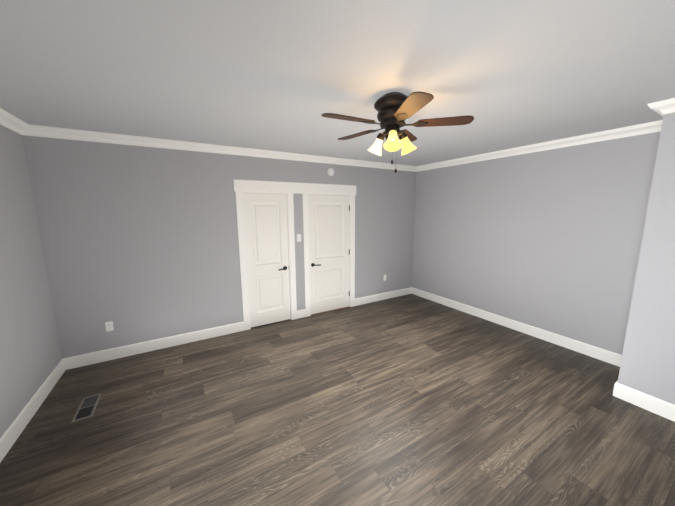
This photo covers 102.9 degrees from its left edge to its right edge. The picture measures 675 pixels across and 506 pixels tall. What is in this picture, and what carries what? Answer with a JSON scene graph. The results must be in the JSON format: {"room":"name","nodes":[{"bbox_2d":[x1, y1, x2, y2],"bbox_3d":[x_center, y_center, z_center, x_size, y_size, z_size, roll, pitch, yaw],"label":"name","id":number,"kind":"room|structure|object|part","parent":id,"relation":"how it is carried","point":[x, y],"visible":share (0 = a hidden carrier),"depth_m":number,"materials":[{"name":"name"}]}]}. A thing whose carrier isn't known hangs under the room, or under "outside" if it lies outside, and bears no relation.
{"room":"empty bedroom","nodes":[
{"label":"empty bedroom","id":0,"kind":"room"},
{"bbox_2d":[0,125,61,436],"bbox_3d":[-1.980,0.354,0.819,0.120,2.630,4.976,-6,10,-30],"label":"wall","id":1,"kind":"structure","parent":0,"point":[30,355],"depth_m":2.43,"materials":[{"name":"grey paint"}]},
{"bbox_2d":[0,108,31,133],"bbox_3d":[-1.877,-0.902,0.635,0.084,0.092,4.650,-6,10,-30],"label":"crown molding","id":2,"kind":"structure","parent":1,"relation":"attached to","point":[21,127],"depth_m":2.46,"materials":[{"name":"white wood"}]},
{"bbox_2d":[0,358,65,462],"bbox_3d":[-1.914,1.578,1.048,0.015,0.140,4.736,-6,10,-30],"label":"baseboard","id":3,"kind":"structure","parent":1,"relation":"attached to","point":[13,431],"depth_m":2.32,"materials":[{"name":"white wood"}]},
{"bbox_2d":[22,135,415,357],"bbox_3d":[-0.799,-0.203,4.287,5.479,2.630,0.120,-6,10,-30],"label":"wall","id":4,"kind":"structure","parent":0,"point":[140,244],"depth_m":3.39,"materials":[{"name":"grey paint"}]},
{"bbox_2d":[105,321,113,331],"bbox_3d":[-2.737,0.880,3.225,0.071,0.117,0.010,-6,10,-30],"label":"electrical outlet","id":5,"kind":"object","parent":4,"relation":"attached to","point":[109,326],"visible":1,"depth_m":3.22,"materials":[{"name":"white plastic"}]},
{"bbox_2d":[64,321,243,369],"bbox_3d":[-2.250,1.182,3.558,1.955,0.140,0.015,-6,10,-30],"label":"baseboard","id":6,"kind":"structure","parent":4,"relation":"attached to","point":[72,362],"depth_m":3.45,"materials":[{"name":"white wood"}]},
{"bbox_2d":[21,125,415,171],"bbox_3d":[-0.755,-1.443,4.001,5.479,0.092,0.084,-6,10,-30],"label":"crown molding","id":7,"kind":"structure","parent":4,"relation":"attached to","point":[38,131],"depth_m":3.37,"materials":[{"name":"white wood"}]},
{"bbox_2d":[243,193,290,326],"bbox_3d":[-1.051,0.122,4.118,0.647,2.020,0.092,-6,10,-30],"label":"door","id":8,"kind":"structure","parent":4,"relation":"in","point":[266,229],"depth_m":4.12,"materials":[{"name":"white paint"}]},
{"bbox_2d":[233,179,355,330],"bbox_3d":[-0.578,-0.015,4.433,2.041,2.209,0.146,-6,10,-30],"label":"door frame","id":9,"kind":"structure","parent":4,"relation":"attached to","point":[288,188],"depth_m":4.27,"materials":[{"name":"white wood"}]},
{"bbox_2d":[297,234,300,241],"bbox_3d":[-0.617,-0.242,4.313,0.071,0.117,0.010,-6,10,-30],"label":"rocker light switch","id":10,"kind":"object","parent":4,"relation":"attached to","point":[298,237],"visible":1,"depth_m":4.31,"materials":[{"name":"white plastic"}]},
{"bbox_2d":[308,195,349,313],"bbox_3d":[-0.117,0.030,4.661,0.814,2.020,0.092,-6,10,-30],"label":"door","id":11,"kind":"structure","parent":4,"relation":"in","point":[329,249],"depth_m":4.66,"materials":[{"name":"white paint"}]},
{"bbox_2d":[327,168,333,175],"bbox_3d":[-0.104,-1.338,4.432,0.128,0.128,0.040,-6,10,-30],"label":"smoke detector","id":12,"kind":"object","parent":4,"relation":"attached to","point":[330,171],"visible":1,"depth_m":4.41,"materials":[{"name":"white plastic"}]},
{"bbox_2d":[355,287,411,305],"bbox_3d":[0.950,0.868,5.416,1.470,0.140,0.015,-6,10,-30],"label":"baseboard","id":13,"kind":"structure","parent":4,"relation":"attached to","point":[382,296],"depth_m":5.38,"materials":[{"name":"white wood"}]},
{"bbox_2d":[0,294,674,505],"bbox_3d":[0.217,1.408,2.808,5.719,0.100,5.856,-6,10,-30],"label":"floor","id":14,"kind":"structure","parent":0,"point":[410,400],"depth_m":2.25,"materials":[{"name":"brown wood"}]},
{"bbox_2d":[71,393,101,422],"bbox_3d":[-2.308,1.421,2.482,0.138,0.006,0.350,-6,10,-30],"label":"floor vent","id":15,"kind":"object","parent":14,"relation":"in","point":[87,407],"visible":1,"depth_m":2.46,"materials":[{"name":"black metal"}]},
{"bbox_2d":[0,0,674,165],"bbox_3d":[0.201,-1.288,2.380,5.719,0.100,5.856,-6,10,-30],"label":"ceiling","id":16,"kind":"structure","parent":0,"point":[279,75],"depth_m":1.63,"materials":[{"name":"white paint"}]},
{"bbox_2d":[321,92,473,172],"bbox_3d":[0.388,-0.908,2.078,1.090,0.559,1.109,-6,10,-30],"label":"fan","id":17,"kind":"object","parent":16,"relation":"hanging from","point":[395,110],"visible":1,"depth_m":1.97,"materials":[{"name":"brown wood"}]},
{"bbox_3d":[0.303,-0.861,2.183,0.130,0.152,0.136,-6,10,-30],"label":"lamp shade","id":18,"kind":"part","parent":17,"relation":"part of","materials":[{"name":"white glass"}]},
{"bbox_3d":[0.398,-0.823,1.938,0.126,0.152,0.130,-6,10,-30],"label":"lamp shade","id":19,"kind":"part","parent":17,"relation":"part of","materials":[{"name":"yellow glass"}]},
{"bbox_3d":[0.563,-0.857,2.144,0.138,0.152,0.132,-6,10,-30],"label":"lamp shade","id":20,"kind":"part","parent":17,"relation":"part of","materials":[{"name":"yellow glass"}]},
{"bbox_2d":[647,98,674,115],"bbox_3d":[2.954,-1.086,1.613,0.084,0.092,1.463,-6,10,-30],"label":"crown molding","id":21,"kind":"structure","parent":16,"relation":"attached to","point":[667,106],"depth_m":2.16,"materials":[{"name":"white wood"}]},
{"bbox_2d":[412,132,660,354],"bbox_3d":[2.845,-0.119,3.620,0.120,2.630,4.976,-6,10,-30],"label":"wall","id":22,"kind":"structure","parent":0,"point":[549,240],"depth_m":3.60,"materials":[{"name":"grey paint"}]},
{"bbox_2d":[412,287,621,366],"bbox_3d":[2.444,1.025,4.369,0.015,0.140,3.357,-6,10,-30],"label":"baseboard","id":23,"kind":"structure","parent":22,"relation":"attached to","point":[607,356],"depth_m":3.81,"materials":[{"name":"white wood"}]},
{"bbox_2d":[416,122,660,171],"bbox_3d":[2.421,-1.449,3.920,0.084,0.092,3.271,-6,10,-30],"label":"crown molding","id":24,"kind":"structure","parent":22,"relation":"attached to","point":[645,128],"depth_m":3.38,"materials":[{"name":"white wood"}]},
{"bbox_2d":[652,120,662,129],"bbox_3d":[2.913,-1.207,2.380,0.600,0.092,0.084,-6,10,-30],"label":"crown molding","id":25,"kind":"structure","parent":22,"relation":"attached to","point":[658,124],"depth_m":2.65,"materials":[{"name":"white wood"}]},
{"bbox_2d":[617,112,674,404],"bbox_3d":[3.332,0.139,1.979,0.727,2.630,1.379,-6,10,-30],"label":"wall bump-out","id":26,"kind":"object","parent":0,"point":[647,365],"visible":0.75,"depth_m":2.30,"materials":[{"name":"grey paint"}]},
{"bbox_2d":[612,381,674,421],"bbox_3d":[3.015,1.399,1.995,0.015,0.140,1.394,-6,10,-30],"label":"baseboard","id":27,"kind":"structure","parent":26,"relation":"attached to","point":[660,407],"depth_m":2.41,"materials":[{"name":"white wood"}]}
]}

